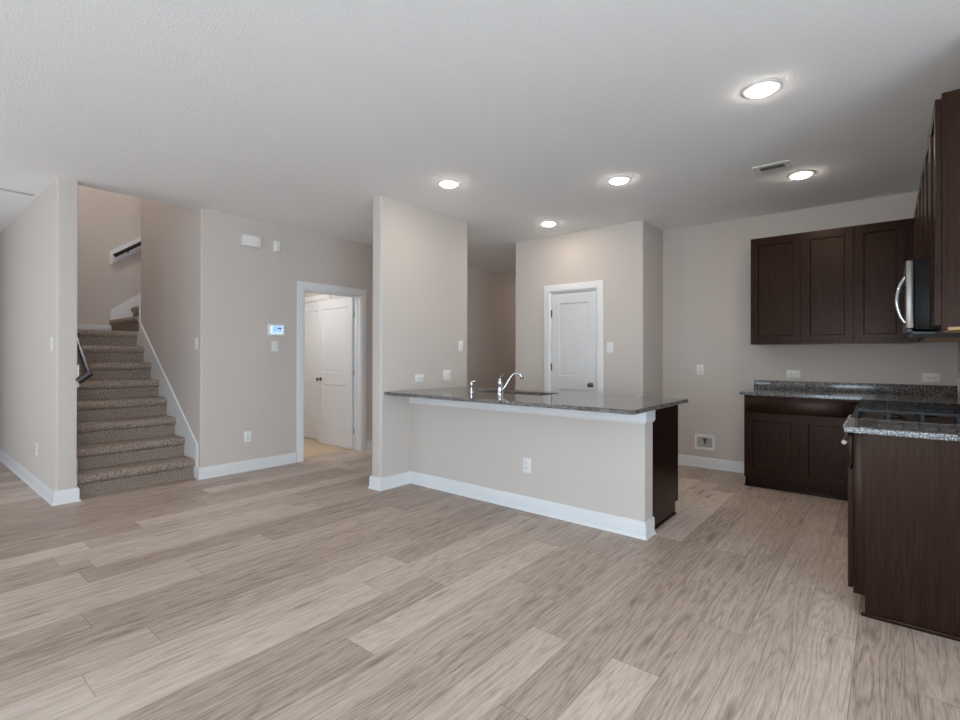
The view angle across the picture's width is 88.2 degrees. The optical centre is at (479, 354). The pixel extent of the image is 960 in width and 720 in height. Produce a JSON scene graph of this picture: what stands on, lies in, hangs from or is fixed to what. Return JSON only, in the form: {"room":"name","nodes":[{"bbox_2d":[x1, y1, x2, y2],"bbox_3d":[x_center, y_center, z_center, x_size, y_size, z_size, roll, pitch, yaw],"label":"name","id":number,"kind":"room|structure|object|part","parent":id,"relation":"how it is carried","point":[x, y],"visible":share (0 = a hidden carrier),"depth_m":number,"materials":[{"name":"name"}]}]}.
{"room":"open-plan kitchen","nodes":[
{"label":"open-plan kitchen","id":0,"kind":"room"},
{"bbox_2d":[0,177,77,490],"bbox_3d":[-5.475,-1.444,5.828,5.139,5.400,0.140,0,0,39],"label":"wall","id":1,"kind":"structure","parent":0,"point":[39,247],"depth_m":4.50,"materials":[{"name":"beige paint"}]},
{"bbox_2d":[35,443,37,455],"bbox_3d":[-4.136,0.881,4.617,0.076,0.118,0.009,0,0,39],"label":"wall outlet","id":2,"kind":"object","parent":1,"relation":"attached to","point":[36,444],"visible":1,"depth_m":4.61,"materials":[{"name":"white plastic"}]},
{"bbox_2d":[0,449,80,505],"bbox_3d":[-5.452,1.199,5.795,5.115,0.115,0.192,0,0,39],"label":"baseboard","id":3,"kind":"structure","parent":1,"relation":"attached to","point":[54,498],"depth_m":4.44,"materials":[{"name":"white paint"}]},
{"bbox_2d":[50,337,52,350],"bbox_3d":[-3.669,-0.090,4.232,0.078,0.118,0.018,0,0,39],"label":"light switch","id":4,"kind":"object","parent":1,"relation":"attached to","point":[51,338],"visible":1,"depth_m":4.22,"materials":[{"name":"white plastic"}]},
{"bbox_2d":[77,365,78,386],"bbox_3d":[-3.494,0.186,4.292,0.100,0.190,0.019,0,0,39],"label":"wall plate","id":5,"kind":"object","parent":1,"relation":"attached to","point":[77,365],"visible":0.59,"depth_m":4.26,"materials":[{"name":"white plastic"}]},
{"bbox_2d":[75,330,92,383],"bbox_3d":[-4.093,-0.467,4.838,1.786,1.449,0.130,0,0,39],"label":"handrail","id":6,"kind":"object","parent":1,"relation":"attached to","point":[87,374],"visible":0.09,"depth_m":4.35,"materials":[{"name":"black"}]},
{"bbox_3d":[-4.074,-0.498,4.862,1.786,1.386,0.044,0,0,39],"label":"rail","id":7,"kind":"part","parent":6,"relation":"part of","materials":[{"name":"black"}]},
{"bbox_2d":[77,185,140,444],"bbox_3d":[-4.782,-1.437,7.424,0.120,5.400,3.225,0,0,39],"label":"wall","id":8,"kind":"structure","parent":0,"point":[107,221],"depth_m":6.83,"materials":[{"name":"beige paint"}]},
{"bbox_2d":[110,237,140,263],"bbox_3d":[-4.606,-1.926,7.479,0.082,1.361,1.600,0,0,39],"label":"handrail","id":9,"kind":"object","parent":8,"relation":"attached to","point":[127,249],"visible":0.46,"depth_m":6.99,"materials":[{"name":"white paint"}]},
{"bbox_3d":[-4.595,-1.923,7.460,0.040,1.155,1.546,0,0,39],"label":"rail","id":10,"kind":"part","parent":9,"relation":"part of","materials":[{"name":"black metal"}]},
{"bbox_2d":[304,292,347,440],"bbox_3d":[-2.204,-0.103,7.189,1.579,2.743,0.100,0,0,39],"label":"wall","id":11,"kind":"structure","parent":0,"point":[306,293],"depth_m":7.32,"materials":[{"name":"beige paint"}]},
{"bbox_2d":[304,295,329,438],"bbox_3d":[-2.473,0.203,7.348,0.868,2.130,0.041,0,0,39],"label":"door","id":12,"kind":"structure","parent":11,"relation":"in","point":[310,309],"depth_m":7.36,"materials":[{"name":"white paint"}]},
{"bbox_3d":[-2.481,0.203,7.339,0.868,2.130,0.018,0,0,39],"label":"casing","id":13,"kind":"part","parent":12,"relation":"part of","materials":[{"name":"white paint"}]},
{"bbox_2d":[141,198,515,467],"bbox_3d":[-1.448,-1.427,8.109,1.819,5.400,6.530,0,0,39],"label":"wall","id":14,"kind":"structure","parent":0,"point":[198,279],"depth_m":5.52,"materials":[{"name":"beige paint"}]},
{"bbox_2d":[194,338,197,348],"bbox_3d":[-2.912,-0.112,5.066,0.078,0.118,0.018,0,0,39],"label":"light switch","id":15,"kind":"object","parent":14,"relation":"attached to","point":[195,339],"visible":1,"depth_m":5.06,"materials":[{"name":"white plastic"}]},
{"bbox_2d":[196,453,295,479],"bbox_3d":[-2.509,1.204,5.398,0.065,0.115,1.068,0,0,39],"label":"baseboard","id":16,"kind":"structure","parent":14,"relation":"attached to","point":[266,462],"depth_m":5.33,"materials":[{"name":"white paint"}]},
{"bbox_2d":[244,431,250,441],"bbox_3d":[-2.518,0.890,5.369,0.009,0.118,0.076,0,0,39],"label":"wall outlet","id":17,"kind":"object","parent":14,"relation":"attached to","point":[247,434],"visible":1,"depth_m":5.37,"materials":[{"name":"white plastic"}]},
{"bbox_2d":[241,234,260,247],"bbox_3d":[-2.483,-1.230,5.376,0.055,0.116,0.196,0,0,39],"label":"door chime","id":18,"kind":"object","parent":14,"relation":"attached to","point":[246,240],"visible":1,"depth_m":5.35,"materials":[{"name":"white plastic"}]},
{"bbox_2d":[245,236,258,245],"bbox_3d":[-2.464,-1.230,5.360,0.005,0.084,0.156,0,0,39],"label":"grille","id":19,"kind":"object","parent":18,"relation":"attached to","point":[249,240],"depth_m":5.35,"materials":[{"name":"white plastic"}]},
{"bbox_2d":[272,341,277,350],"bbox_3d":[-2.318,-0.095,5.606,0.018,0.118,0.078,0,0,39],"label":"light switch","id":20,"kind":"object","parent":14,"relation":"attached to","point":[274,343],"visible":1,"depth_m":5.60,"materials":[{"name":"white plastic"}]},
{"bbox_2d":[268,324,284,335],"bbox_3d":[-2.307,-0.279,5.612,0.027,0.132,0.196,0,0,39],"label":"alarm keypad","id":21,"kind":"object","parent":14,"relation":"attached to","point":[273,329],"visible":1,"depth_m":5.60,"materials":[{"name":"white plastic"}]},
{"bbox_2d":[273,241,279,251],"bbox_3d":[-2.302,-1.224,5.615,0.031,0.120,0.072,0,0,39],"label":"sensor","id":22,"kind":"object","parent":14,"relation":"attached to","point":[276,244],"visible":1,"depth_m":5.60,"materials":[{"name":"white plastic"}]},
{"bbox_2d":[296,281,366,461],"bbox_3d":[-2.187,0.201,6.495,0.946,2.131,1.000,0,0,39],"label":"door","id":23,"kind":"structure","parent":14,"relation":"in","point":[342,322],"depth_m":6.62,"materials":[{"name":"white paint"}]},
{"bbox_2d":[366,440,371,449],"bbox_3d":[-0.086,1.219,8.310,0.026,0.115,4.467,0,0,39],"label":"baseboard","id":24,"kind":"structure","parent":14,"relation":"attached to","point":[368,443],"depth_m":6.61,"materials":[{"name":"white paint"}]},
{"bbox_2d":[372,196,466,477],"bbox_3d":[-0.580,-0.106,5.131,0.133,2.743,1.236,0,0,39],"label":"wall","id":25,"kind":"structure","parent":0,"point":[420,255],"depth_m":4.88,"materials":[{"name":"beige paint"}]},
{"bbox_2d":[415,374,423,381],"bbox_3d":[-0.610,0.239,4.983,0.009,0.076,0.118,0,0,39],"label":"wall outlet","id":26,"kind":"object","parent":25,"relation":"attached to","point":[418,378],"visible":1,"depth_m":4.98,"materials":[{"name":"white plastic"}]},
{"bbox_2d":[443,370,450,380],"bbox_3d":[-0.346,0.223,5.296,0.018,0.118,0.124,0,0,39],"label":"light switch","id":27,"kind":"object","parent":25,"relation":"attached to","point":[446,373],"visible":1,"depth_m":5.29,"materials":[{"name":"white plastic"}]},
{"bbox_2d":[458,341,462,350],"bbox_3d":[-0.207,-0.095,5.465,0.018,0.118,0.078,0,0,39],"label":"light switch","id":28,"kind":"object","parent":25,"relation":"attached to","point":[460,343],"visible":1,"depth_m":5.46,"materials":[{"name":"white plastic"}]},
{"bbox_2d":[0,438,959,719],"bbox_3d":[-1.160,1.319,4.412,13.800,0.126,12.050,0,0,39],"label":"floor","id":29,"kind":"structure","parent":0,"point":[304,590],"depth_m":2.43,"materials":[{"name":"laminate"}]},
{"bbox_2d":[77,294,197,496],"bbox_3d":[-3.670,-0.434,6.364,2.945,3.393,2.990,0,0,39],"label":"staircase","id":30,"kind":"structure","parent":29,"relation":"on","point":[125,367],"depth_m":5.20,"materials":[{"name":"beige carpet"}]},
{"bbox_2d":[652,405,677,529],"bbox_3d":[0.516,0.824,4.506,2.347,0.884,0.619,0,0,39],"label":"base cabinet","id":31,"kind":"object","parent":29,"relation":"on","point":[665,424],"visible":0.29,"depth_m":3.75,"materials":[{"name":"brown wood"}]},
{"bbox_2d":[384,386,687,414],"bbox_3d":[0.382,0.366,4.295,2.413,0.030,1.098,0,0,39],"label":"countertop","id":32,"kind":"structure","parent":31,"relation":"on","point":[606,403],"depth_m":3.94,"materials":[{"name":"stone"}]},
{"bbox_2d":[469,380,475,391],"bbox_3d":[-0.072,0.293,4.601,0.060,0.115,0.047,0,0,12],"label":"sprayer","id":33,"kind":"object","parent":32,"relation":"on","point":[472,381],"visible":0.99,"depth_m":4.59,"materials":[{"name":"silver metal"}]},
{"bbox_2d":[497,372,523,393],"bbox_3d":[0.267,0.254,4.381,0.242,0.194,0.060,0,0,7],"label":"kitchen faucet","id":34,"kind":"object","parent":32,"relation":"on","point":[500,388],"visible":1,"depth_m":4.37,"materials":[{"name":"silver metal"}]},
{"bbox_3d":[1.388,1.257,3.725,0.008,0.018,0.524,0,0,39],"label":"shoe molding","id":35,"kind":"part","parent":31,"relation":"part of","materials":[{"name":"brown wood"}]},
{"bbox_3d":[0.681,0.775,4.713,2.339,0.784,0.020,0,0,39],"label":"frame","id":36,"kind":"part","parent":31,"relation":"part of","materials":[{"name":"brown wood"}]},
{"bbox_2d":[744,395,859,500],"bbox_3d":[3.090,0.831,4.721,0.924,0.884,0.632,0,0,39],"label":"base cabinet","id":37,"kind":"object","parent":29,"relation":"on","point":[792,444],"visible":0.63,"depth_m":4.50,"materials":[{"name":"brown wood"}]},
{"bbox_3d":[2.724,0.863,4.626,0.422,0.582,0.020,0,0,39],"label":"door","id":38,"kind":"part","parent":37,"relation":"part of","materials":[{"name":"brown wood"}]},
{"bbox_3d":[2.934,1.263,4.531,0.924,0.018,0.011,0,0,39],"label":"shoe molding","id":39,"kind":"part","parent":37,"relation":"part of","materials":[{"name":"brown wood"}]},
{"bbox_3d":[2.895,0.478,4.487,0.864,0.144,0.020,0,0,39],"label":"drawer","id":40,"kind":"part","parent":37,"relation":"part of","materials":[{"name":"brown wood"}]},
{"bbox_3d":[3.065,0.863,4.345,0.422,0.582,0.020,0,0,39],"label":"door","id":41,"kind":"part","parent":37,"relation":"part of","materials":[{"name":"brown wood"}]},
{"bbox_2d":[842,399,959,443],"bbox_3d":[2.514,0.782,2.851,0.663,0.967,0.762,0,0,39],"label":"gas range","id":42,"kind":"object","parent":29,"relation":"on","point":[902,411],"visible":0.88,"depth_m":2.75,"materials":[{"name":"black metal"}]},
{"bbox_3d":[2.283,0.496,3.043,0.061,0.023,0.682,0,0,39],"label":"oven handle","id":43,"kind":"part","parent":42,"relation":"part of","materials":[{"name":"silver metal"}]},
{"bbox_3d":[2.292,0.342,2.737,0.104,0.021,0.104,0,0,39],"label":"burner","id":44,"kind":"part","parent":42,"relation":"part of","materials":[{"name":"black metal"}]},
{"bbox_2d":[850,409,956,424],"bbox_3d":[2.531,0.359,2.840,0.623,0.013,0.762,0,0,39],"label":"cooktop","id":45,"kind":"object","parent":42,"relation":"in","point":[862,415],"depth_m":2.72,"materials":[{"name":"black metal"}]},
{"bbox_2d":[848,433,959,641],"bbox_3d":[2.164,0.821,2.384,0.616,0.884,0.394,0,0,39],"label":"base cabinet","id":46,"kind":"object","parent":29,"relation":"on","point":[904,492],"visible":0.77,"depth_m":2.30,"materials":[{"name":"brown wood"}]},
{"bbox_3d":[1.936,0.469,2.576,0.020,0.144,0.349,0,0,39],"label":"drawer","id":47,"kind":"part","parent":46,"relation":"part of","materials":[{"name":"brown wood"}]},
{"bbox_3d":[1.935,0.854,2.575,0.020,0.582,0.349,0,0,39],"label":"door","id":48,"kind":"part","parent":46,"relation":"part of","materials":[{"name":"brown wood"}]},
{"bbox_2d":[844,418,959,441],"bbox_3d":[2.149,0.365,2.375,0.629,0.028,0.432,0,0,39],"label":"countertop","id":49,"kind":"structure","parent":46,"relation":"on","point":[861,426],"depth_m":2.35,"materials":[{"name":"stone"}]},
{"bbox_3d":[2.062,1.253,2.219,0.564,0.019,0.013,0,0,39],"label":"shoe molding","id":50,"kind":"part","parent":46,"relation":"part of","materials":[{"name":"brown wood"}]},
{"bbox_3d":[3.332,0.829,3.803,0.616,0.884,1.739,0,0,39],"label":"base cabinet","id":51,"kind":"object","parent":29,"relation":"on","visible":0},
{"bbox_2d":[740,380,959,403],"bbox_3d":[2.965,0.327,4.107,1.569,0.120,1.740,0,0,39],"label":"countertop","id":52,"kind":"structure","parent":51,"relation":"on","point":[803,389],"depth_m":4.55,"materials":[{"name":"stone"}]},
{"bbox_2d":[0,0,959,275],"bbox_3d":[-1.153,-1.581,4.422,13.800,0.200,12.050,0,0,39],"label":"ceiling","id":53,"kind":"structure","parent":0,"point":[298,114],"depth_m":2.96,"materials":[{"name":"white paint"}]},
{"bbox_2d":[0,188,34,195],"bbox_3d":[-4.834,-1.490,3.805,0.070,0.003,2.120,0,0,39],"label":"trim","id":54,"kind":"structure","parent":53,"relation":"attached to","point":[3,189],"depth_m":4.52,"materials":[{"name":"grey"}]},
{"bbox_2d":[437,179,459,187],"bbox_3d":[-0.270,-1.469,4.283,0.204,0.021,0.204,0,0,39],"label":"recessed light","id":55,"kind":"object","parent":53,"relation":"in","point":[448,183],"visible":1,"depth_m":4.25,"materials":[{"name":"white plastic"}]},
{"bbox_2d":[540,221,557,225],"bbox_3d":[0.775,-1.462,5.569,0.204,0.021,0.204,0,0,39],"label":"recessed light","id":56,"kind":"object","parent":53,"relation":"in","point":[546,223],"visible":1,"depth_m":5.53,"materials":[{"name":"white plastic"}]},
{"bbox_2d":[607,176,631,184],"bbox_3d":[1.176,-1.466,4.191,0.204,0.021,0.204,0,0,39],"label":"recessed light","id":57,"kind":"object","parent":53,"relation":"in","point":[616,180],"visible":1,"depth_m":4.15,"materials":[{"name":"white plastic"}]},
{"bbox_2d":[741,79,782,98],"bbox_3d":[1.570,-1.469,2.763,0.204,0.021,0.204,0,0,39],"label":"recessed light","id":58,"kind":"object","parent":53,"relation":"in","point":[763,88],"visible":1,"depth_m":2.73,"materials":[{"name":"white plastic"}]},
{"bbox_2d":[752,160,793,176],"bbox_3d":[2.323,-1.469,3.924,0.256,0.011,0.256,0,0,39],"label":"ceiling vent","id":59,"kind":"object","parent":53,"relation":"in","point":[782,166],"visible":1,"depth_m":3.92,"materials":[{"name":"white plastic"}]},
{"bbox_2d":[786,170,815,178],"bbox_3d":[2.628,-1.463,4.054,0.204,0.021,0.204,0,0,39],"label":"recessed light","id":60,"kind":"object","parent":53,"relation":"in","point":[801,174],"visible":1,"depth_m":4.02,"materials":[{"name":"white plastic"}]},
{"bbox_2d":[411,403,652,521],"bbox_3d":[0.270,0.823,4.209,2.352,0.884,0.151,0,0,39],"label":"wall","id":61,"kind":"structure","parent":0,"point":[602,466],"depth_m":3.92,"materials":[{"name":"beige paint"}]},
{"bbox_2d":[368,471,655,540],"bbox_3d":[0.317,1.208,4.370,2.537,0.115,1.262,0,0,39],"label":"baseboard","id":62,"kind":"structure","parent":61,"relation":"attached to","point":[642,530],"depth_m":3.99,"materials":[{"name":"white paint"}]},
{"bbox_2d":[523,458,530,472],"bbox_3d":[0.381,0.898,4.014,0.076,0.118,0.009,0,0,39],"label":"wall outlet","id":63,"kind":"object","parent":61,"relation":"attached to","point":[526,461],"visible":1,"depth_m":4.01,"materials":[{"name":"white plastic"}]},
{"bbox_2d":[409,397,654,423],"bbox_3d":[0.272,0.430,4.197,2.371,0.097,0.170,0,0,39],"label":"trim","id":64,"kind":"structure","parent":61,"relation":"attached to","point":[646,417],"depth_m":3.88,"materials":[{"name":"white paint"}]},
{"bbox_2d":[515,220,662,396],"bbox_3d":[2.164,-0.093,7.229,1.714,2.743,3.287,0,0,39],"label":"wall","id":65,"kind":"structure","parent":0,"point":[628,257],"depth_m":5.72,"materials":[{"name":"beige paint"}]},
{"bbox_2d":[544,280,603,393],"bbox_3d":[1.135,0.207,5.986,0.803,2.131,0.173,0,0,39],"label":"door","id":66,"kind":"structure","parent":65,"relation":"in","point":[573,312],"depth_m":5.96,"materials":[{"name":"white paint"}]},
{"bbox_2d":[607,342,612,352],"bbox_3d":[1.482,-0.080,5.650,0.078,0.118,0.018,0,0,39],"label":"light switch","id":67,"kind":"object","parent":65,"relation":"attached to","point":[609,344],"visible":1,"depth_m":5.65,"materials":[{"name":"white plastic"}]},
{"bbox_2d":[663,191,956,461],"bbox_3d":[3.234,-0.097,5.094,2.651,2.743,0.120,0,0,39],"label":"wall","id":68,"kind":"structure","parent":0,"point":[707,267],"depth_m":5.39,"materials":[{"name":"beige paint"}]},
{"bbox_2d":[697,364,703,374],"bbox_3d":[2.498,0.172,5.615,0.076,0.118,0.009,0,0,39],"label":"wall outlet","id":69,"kind":"object","parent":68,"relation":"attached to","point":[700,368],"visible":1,"depth_m":5.61,"materials":[{"name":"white plastic"}]},
{"bbox_2d":[695,434,714,450],"bbox_3d":[2.527,0.990,5.573,0.216,0.172,0.030,0,0,39],"label":"water supply box","id":70,"kind":"object","parent":68,"relation":"attached to","point":[702,442],"visible":1,"depth_m":5.57,"materials":[{"name":"white plastic"}]},
{"bbox_2d":[678,454,743,472],"bbox_3d":[2.525,1.221,6.908,2.731,0.115,3.313,0,0,39],"label":"baseboard","id":71,"kind":"structure","parent":68,"relation":"attached to","point":[703,462],"depth_m":5.53,"materials":[{"name":"white paint"}]},
{"bbox_2d":[787,370,799,377],"bbox_3d":[3.192,0.198,5.044,0.118,0.076,0.009,0,0,39],"label":"wall outlet","id":72,"kind":"object","parent":68,"relation":"attached to","point":[790,373],"visible":1,"depth_m":5.04,"materials":[{"name":"white plastic"}]},
{"bbox_2d":[751,226,853,344],"bbox_3d":[3.156,-0.632,4.861,0.836,1.064,0.341,0,0,39],"label":"upper cabinet","id":73,"kind":"object","parent":68,"relation":"attached to","point":[802,284],"visible":0.98,"depth_m":4.71,"materials":[{"name":"brown wood"}]},
{"bbox_3d":[2.901,-0.633,4.863,0.416,1.020,0.020,0,0,39],"label":"door","id":74,"kind":"part","parent":73,"relation":"part of","materials":[{"name":"brown wood"}]},
{"bbox_3d":[3.223,-0.633,4.599,0.380,1.020,0.020,0,0,39],"label":"door","id":75,"kind":"part","parent":73,"relation":"part of","materials":[{"name":"brown wood"}]},
{"bbox_2d":[754,380,956,395],"bbox_3d":[3.515,0.315,4.769,1.562,0.090,0.020,0,0,39],"label":"backsplash","id":76,"kind":"structure","parent":68,"relation":"attached to","point":[939,390],"depth_m":4.69,"materials":[{"name":"stone"}]},
{"bbox_2d":[854,218,915,343],"bbox_3d":[3.642,-0.633,4.462,0.419,1.064,0.341,0,0,39],"label":"upper cabinet","id":77,"kind":"object","parent":68,"relation":"attached to","point":[882,250],"visible":0.87,"depth_m":4.35,"materials":[{"name":"brown wood"}]},
{"bbox_2d":[922,373,939,381],"bbox_3d":[3.992,0.205,4.385,0.118,0.076,0.009,0,0,39],"label":"wall outlet","id":78,"kind":"object","parent":68,"relation":"attached to","point":[926,377],"visible":1,"depth_m":4.38,"materials":[{"name":"white plastic"}]},
{"bbox_2d":[957,342,959,397],"bbox_3d":[4.191,-0.104,2.287,2.635,2.743,2.998,0,0,39],"label":"wall","id":79,"kind":"structure","parent":0,"point":[958,343],"depth_m":4.21,"materials":[{"name":"beige paint"}]},
{"bbox_2d":[922,130,929,257],"bbox_3d":[2.661,-0.837,2.738,0.298,0.670,0.762,0,0,39],"label":"upper cabinet","id":80,"kind":"object","parent":79,"relation":"attached to","point":[926,164],"visible":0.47,"depth_m":2.78,"materials":[{"name":"brown wood"}]},
{"bbox_3d":[2.673,-0.837,2.971,0.020,0.634,0.364,0,0,39],"label":"door","id":81,"kind":"part","parent":80,"relation":"part of","materials":[{"name":"brown wood"}]},
{"bbox_2d":[895,257,959,337],"bbox_3d":[2.607,-0.302,2.780,0.430,0.392,0.756,0,0,39],"label":"microwave","id":82,"kind":"object","parent":80,"relation":"attached to","point":[915,315],"visible":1,"depth_m":2.58,"materials":[{"name":"silver metal"}]},
{"bbox_3d":[2.308,-0.297,2.718,0.049,0.258,0.017,0,0,39],"label":"handle","id":83,"kind":"part","parent":82,"relation":"part of","materials":[{"name":"silver metal"}]},
{"bbox_3d":[2.270,-0.306,2.642,0.002,0.247,0.075,0,0,39],"label":"control panel","id":84,"kind":"part","parent":82,"relation":"part of","materials":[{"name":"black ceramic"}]},
{"bbox_3d":[2.486,-0.313,2.879,0.032,0.354,0.756,0,0,39],"label":"door","id":85,"kind":"part","parent":82,"relation":"part of","materials":[{"name":"silver metal"}]},
{"bbox_3d":[2.435,-0.838,2.682,0.020,0.634,0.364,0,0,39],"label":"door","id":86,"kind":"part","parent":80,"relation":"part of","materials":[{"name":"brown wood"}]},
{"bbox_2d":[913,173,959,342],"bbox_3d":[3.356,-0.636,3.582,0.298,1.064,1.420,0,0,39],"label":"upper cabinet","id":87,"kind":"object","parent":79,"relation":"attached to","point":[917,219],"visible":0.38,"depth_m":3.46,"materials":[{"name":"brown wood"}]},
{"bbox_3d":[3.509,-0.634,3.987,0.020,1.020,0.400,0,0,39],"label":"door","id":88,"kind":"part","parent":87,"relation":"part of","materials":[{"name":"brown wood"}]},
{"bbox_3d":[3.230,-0.636,3.647,0.020,1.020,0.440,0,0,39],"label":"door","id":89,"kind":"part","parent":87,"relation":"part of","materials":[{"name":"brown wood"}]},
{"bbox_3d":[2.941,-0.638,3.297,0.020,1.020,0.428,0,0,39],"label":"door","id":90,"kind":"part","parent":87,"relation":"part of","materials":[{"name":"brown wood"}]},
{"bbox_3d":[3.266,-0.636,3.657,0.020,1.064,1.420,0,0,39],"label":"frame","id":91,"kind":"part","parent":87,"relation":"part of","materials":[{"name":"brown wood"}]},
{"bbox_2d":[930,89,959,332],"bbox_3d":[2.295,-0.643,2.293,0.298,1.064,0.384,0,0,39],"label":"upper cabinet","id":92,"kind":"object","parent":79,"relation":"attached to","point":[945,121],"visible":1,"depth_m":2.22,"materials":[{"name":"brown wood"}]},
{"bbox_3d":[2.186,-0.643,2.379,0.020,1.020,0.371,0,0,39],"label":"door","id":93,"kind":"part","parent":92,"relation":"part of","materials":[{"name":"brown wood"}]},
{"bbox_3d":[2.205,-0.643,2.368,0.020,1.064,0.384,0,0,39],"label":"frame","id":94,"kind":"part","parent":92,"relation":"part of","materials":[{"name":"brown wood"}]}
]}

